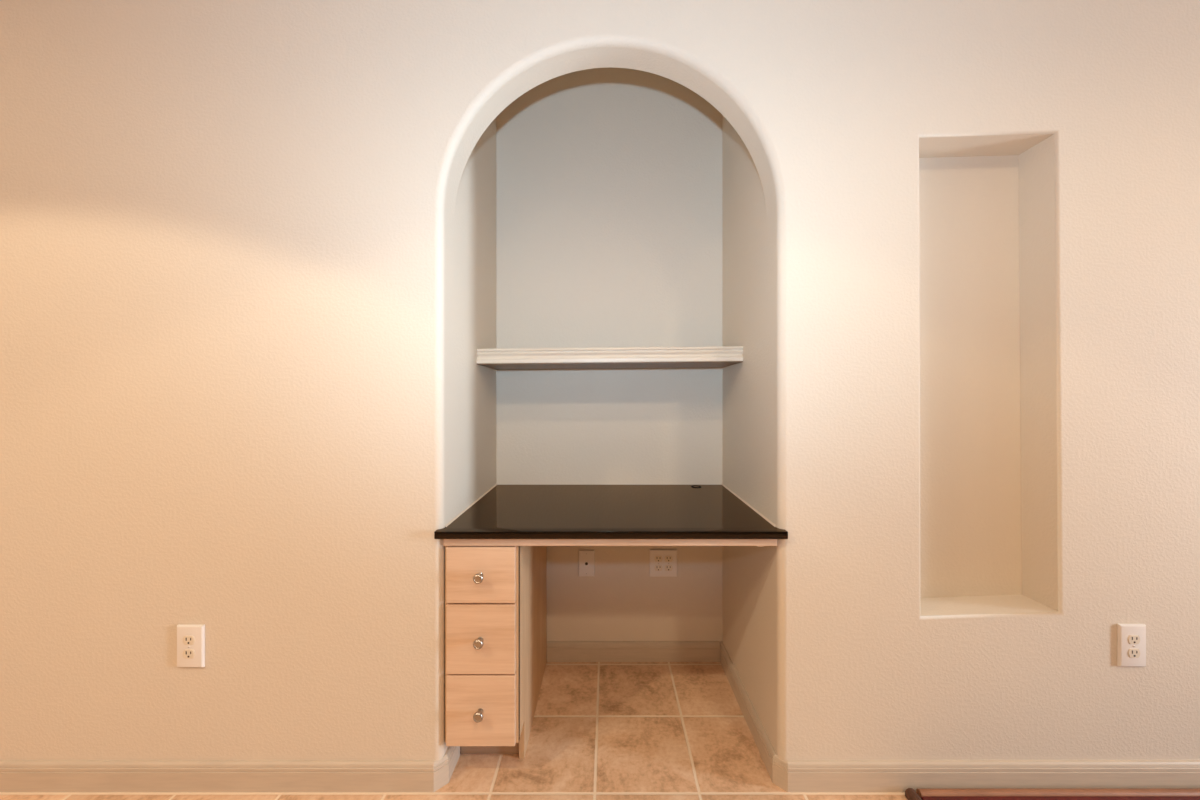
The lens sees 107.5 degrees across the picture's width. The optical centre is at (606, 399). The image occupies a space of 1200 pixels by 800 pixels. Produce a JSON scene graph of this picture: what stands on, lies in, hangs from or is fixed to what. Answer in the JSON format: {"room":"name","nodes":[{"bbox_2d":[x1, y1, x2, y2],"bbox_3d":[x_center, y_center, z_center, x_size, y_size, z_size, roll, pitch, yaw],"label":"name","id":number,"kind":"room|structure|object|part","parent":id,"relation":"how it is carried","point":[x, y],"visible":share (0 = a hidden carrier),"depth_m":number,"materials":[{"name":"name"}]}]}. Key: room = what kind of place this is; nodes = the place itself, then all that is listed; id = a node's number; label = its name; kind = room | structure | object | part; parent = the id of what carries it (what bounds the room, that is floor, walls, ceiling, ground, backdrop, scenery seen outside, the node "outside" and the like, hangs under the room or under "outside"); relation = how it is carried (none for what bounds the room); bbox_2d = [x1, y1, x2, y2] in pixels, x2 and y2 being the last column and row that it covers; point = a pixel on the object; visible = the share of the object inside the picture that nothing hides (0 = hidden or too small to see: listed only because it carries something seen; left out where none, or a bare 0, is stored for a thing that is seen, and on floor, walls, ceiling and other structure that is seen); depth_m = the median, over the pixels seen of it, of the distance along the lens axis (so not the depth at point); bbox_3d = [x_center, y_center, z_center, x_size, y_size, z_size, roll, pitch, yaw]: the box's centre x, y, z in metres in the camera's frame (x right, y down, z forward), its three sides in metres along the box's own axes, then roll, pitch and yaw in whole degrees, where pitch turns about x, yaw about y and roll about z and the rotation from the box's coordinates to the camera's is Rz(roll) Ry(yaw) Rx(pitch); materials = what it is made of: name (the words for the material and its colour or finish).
{"room":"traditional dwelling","nodes":[
{"label":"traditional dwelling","id":0,"kind":"room"},
{"bbox_2d":[0,662,907,799],"bbox_3d":[0.550,1.135,-1.683,9.900,0.050,7.120,0,0,0],"label":"floor","id":1,"kind":"structure","parent":0,"point":[600,730],"depth_m":1.38,"materials":[{"name":"tile"}]},
{"bbox_2d":[445,546,546,758],"bbox_3d":[-0.362,0.765,1.544,0.212,0.690,0.637,0,0,0],"label":"base cabinet","id":2,"kind":"object","parent":1,"relation":"on","point":[496,596],"visible":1,"depth_m":1.25,"materials":[{"name":"brown wood"}]},
{"bbox_3d":[-0.361,0.887,1.240,0.028,0.028,0.028,0,0,0],"label":"knob","id":3,"kind":"part","parent":2,"relation":"part of","materials":[{"name":"silver metal"}]},
{"bbox_3d":[-0.361,0.683,1.240,0.028,0.028,0.028,0,0,0],"label":"knob","id":4,"kind":"part","parent":2,"relation":"part of","materials":[{"name":"silver metal"}]},
{"bbox_3d":[-0.361,0.500,1.240,0.028,0.028,0.028,0,0,0],"label":"knob","id":5,"kind":"part","parent":2,"relation":"part of","materials":[{"name":"silver metal"}]},
{"bbox_3d":[-0.361,0.887,1.466,0.196,0.200,0.423,0,0,0],"label":"drawer","id":6,"kind":"part","parent":2,"relation":"part of","materials":[{"name":"brown wood"}]},
{"bbox_3d":[-0.361,0.683,1.466,0.196,0.198,0.423,0,0,0],"label":"drawer","id":7,"kind":"part","parent":2,"relation":"part of","materials":[{"name":"brown wood"}]},
{"bbox_3d":[-0.361,0.500,1.466,0.196,0.159,0.423,0,0,0],"label":"drawer","id":8,"kind":"part","parent":2,"relation":"part of","materials":[{"name":"brown wood"}]},
{"bbox_3d":[-0.362,0.706,1.282,0.212,0.572,0.017,0,0,0],"label":"frame","id":9,"kind":"part","parent":2,"relation":"part of","materials":[{"name":"brown wood"}]},
{"bbox_3d":[-0.264,0.765,1.569,0.016,0.690,0.588,0,0,0],"label":"panel","id":10,"kind":"part","parent":2,"relation":"part of","materials":[{"name":"brown wood"}]},
{"bbox_2d":[905,788,1199,799],"bbox_3d":[1.518,1.097,0.771,1.365,0.026,0.928,0,0,0],"label":"rug","id":11,"kind":"object","parent":1,"relation":"on","point":[910,793],"visible":1,"depth_m":1.22,"materials":[{"name":"fabric"}]},
{"bbox_2d":[454,118,495,517],"bbox_3d":[-0.472,-0.210,1.617,0.001,2.640,0.520,0,0,0],"label":"wall","id":12,"kind":"structure","parent":0,"point":[475,205],"depth_m":1.57,"materials":[{"name":"paint"}]},
{"bbox_2d":[0,0,1199,759],"bbox_3d":[0.550,-0.260,1.316,9.900,2.740,0.118,0,0,0],"label":"wall","id":13,"kind":"structure","parent":0,"point":[227,226],"depth_m":1.26,"materials":[{"name":"beige paint"}]},
{"bbox_2d":[177,624,204,666],"bbox_3d":[-1.186,0.701,1.252,0.076,0.120,0.010,0,0,0],"label":"wall outlet","id":14,"kind":"object","parent":13,"relation":"attached to","point":[190,637],"visible":1,"depth_m":1.25,"materials":[{"name":"white plastic"}]},
{"bbox_2d":[183,649,194,658],"bbox_3d":[-1.186,0.720,1.248,0.034,0.026,0.003,0,0,0],"label":"socket","id":15,"kind":"object","parent":14,"relation":"attached to","point":[187,653],"depth_m":1.25,"materials":[{"name":"beige plastic"}]},
{"bbox_2d":[183,636,194,644],"bbox_3d":[-1.186,0.682,1.248,0.034,0.026,0.003,0,0,0],"label":"socket","id":16,"kind":"object","parent":14,"relation":"attached to","point":[187,640],"depth_m":1.25,"materials":[{"name":"beige plastic"}]},
{"bbox_2d":[0,746,459,791],"bbox_3d":[-2.429,1.069,1.310,3.941,0.082,0.130,0,0,0],"label":"baseboard","id":17,"kind":"structure","parent":13,"relation":"attached to","point":[15,775],"depth_m":1.24,"materials":[{"name":"paint"}]},
{"bbox_2d":[547,641,1199,791],"bbox_3d":[2.623,1.069,1.561,5.755,0.082,0.632,0,0,0],"label":"baseboard","id":18,"kind":"structure","parent":13,"relation":"attached to","point":[789,775],"depth_m":1.25,"materials":[{"name":"paint"}]},
{"bbox_2d":[1117,624,1145,666],"bbox_3d":[1.495,0.699,1.252,0.076,0.120,0.010,0,0,0],"label":"wall outlet","id":19,"kind":"object","parent":13,"relation":"attached to","point":[1131,638],"visible":1,"depth_m":1.25,"materials":[{"name":"white plastic"}]},
{"bbox_2d":[1128,649,1139,657],"bbox_3d":[1.495,0.718,1.248,0.034,0.026,0.003,0,0,0],"label":"socket","id":20,"kind":"object","parent":19,"relation":"attached to","point":[1132,653],"depth_m":1.25,"materials":[{"name":"beige plastic"}]},
{"bbox_2d":[1128,635,1139,643],"bbox_3d":[1.495,0.680,1.248,0.034,0.026,0.003,0,0,0],"label":"socket","id":21,"kind":"object","parent":19,"relation":"attached to","point":[1132,639],"depth_m":1.25,"materials":[{"name":"beige plastic"}]},
{"bbox_2d":[496,67,721,641],"bbox_3d":[0.010,-0.210,1.877,0.964,2.640,0.001,0,0,0],"label":"wall","id":22,"kind":"structure","parent":0,"point":[609,180],"depth_m":1.88,"materials":[{"name":"paint"}]},
{"bbox_2d":[578,550,594,575],"bbox_3d":[-0.087,0.695,1.872,0.069,0.112,0.010,0,0,0],"label":"wall outlet plate","id":23,"kind":"object","parent":22,"relation":"attached to","point":[586,558],"visible":1,"depth_m":1.87,"materials":[{"name":"white plastic"}]},
{"bbox_2d":[477,346,742,369],"bbox_3d":[0.011,-0.162,1.732,0.963,0.067,0.288,0,0,0],"label":"wall shelf","id":24,"kind":"object","parent":22,"relation":"attached to","point":[714,356],"visible":1,"depth_m":1.59,"materials":[{"name":"beige light maple wood"}]},
{"bbox_3d":[0.011,-0.135,1.734,0.962,0.011,0.284,0,0,0],"label":"underside panel","id":25,"kind":"part","parent":24,"relation":"part of","materials":[{"name":"white wood"}]},
{"bbox_2d":[434,484,787,546],"bbox_3d":[0.012,0.392,1.556,0.994,0.072,0.640,0,0,0],"label":"countertop","id":26,"kind":"structure","parent":22,"relation":"attached to","point":[504,515],"depth_m":1.35,"materials":[{"name":"black stone"}]},
{"bbox_3d":[0.009,0.404,1.268,0.956,0.026,0.020,0,0,0],"label":"rail","id":27,"kind":"part","parent":26,"relation":"part of","materials":[{"name":"brown wood"}]},
{"bbox_2d":[649,549,676,576],"bbox_3d":[0.240,0.694,1.871,0.118,0.116,0.010,0,0,0],"label":"wall outlet","id":28,"kind":"object","parent":22,"relation":"attached to","point":[662,562],"visible":1,"depth_m":1.87,"materials":[{"name":"white plastic"}]},
{"bbox_2d":[654,565,661,570],"bbox_3d":[0.218,0.713,1.868,0.034,0.026,0.003,0,0,0],"label":"socket","id":29,"kind":"object","parent":28,"relation":"attached to","point":[656,567],"depth_m":1.87,"materials":[{"name":"beige plastic"}]},
{"bbox_2d":[654,556,661,561],"bbox_3d":[0.218,0.675,1.868,0.034,0.026,0.003,0,0,0],"label":"socket","id":30,"kind":"object","parent":28,"relation":"attached to","point":[656,558],"depth_m":1.87,"materials":[{"name":"beige plastic"}]},
{"bbox_2d":[665,565,672,570],"bbox_3d":[0.262,0.713,1.868,0.034,0.026,0.003,0,0,0],"label":"socket","id":31,"kind":"object","parent":28,"relation":"attached to","point":[667,567],"depth_m":1.87,"materials":[{"name":"beige plastic"}]},
{"bbox_2d":[665,556,672,561],"bbox_3d":[0.262,0.675,1.868,0.034,0.026,0.003,0,0,0],"label":"socket","id":32,"kind":"object","parent":28,"relation":"attached to","point":[667,558],"depth_m":1.87,"materials":[{"name":"beige plastic"}]},
{"bbox_2d":[722,115,766,732],"bbox_3d":[0.492,-0.210,1.617,0.001,2.640,0.520,0,0,0],"label":"wall","id":33,"kind":"structure","parent":0,"point":[744,218],"depth_m":1.59,"materials":[{"name":"paint"}]}
]}

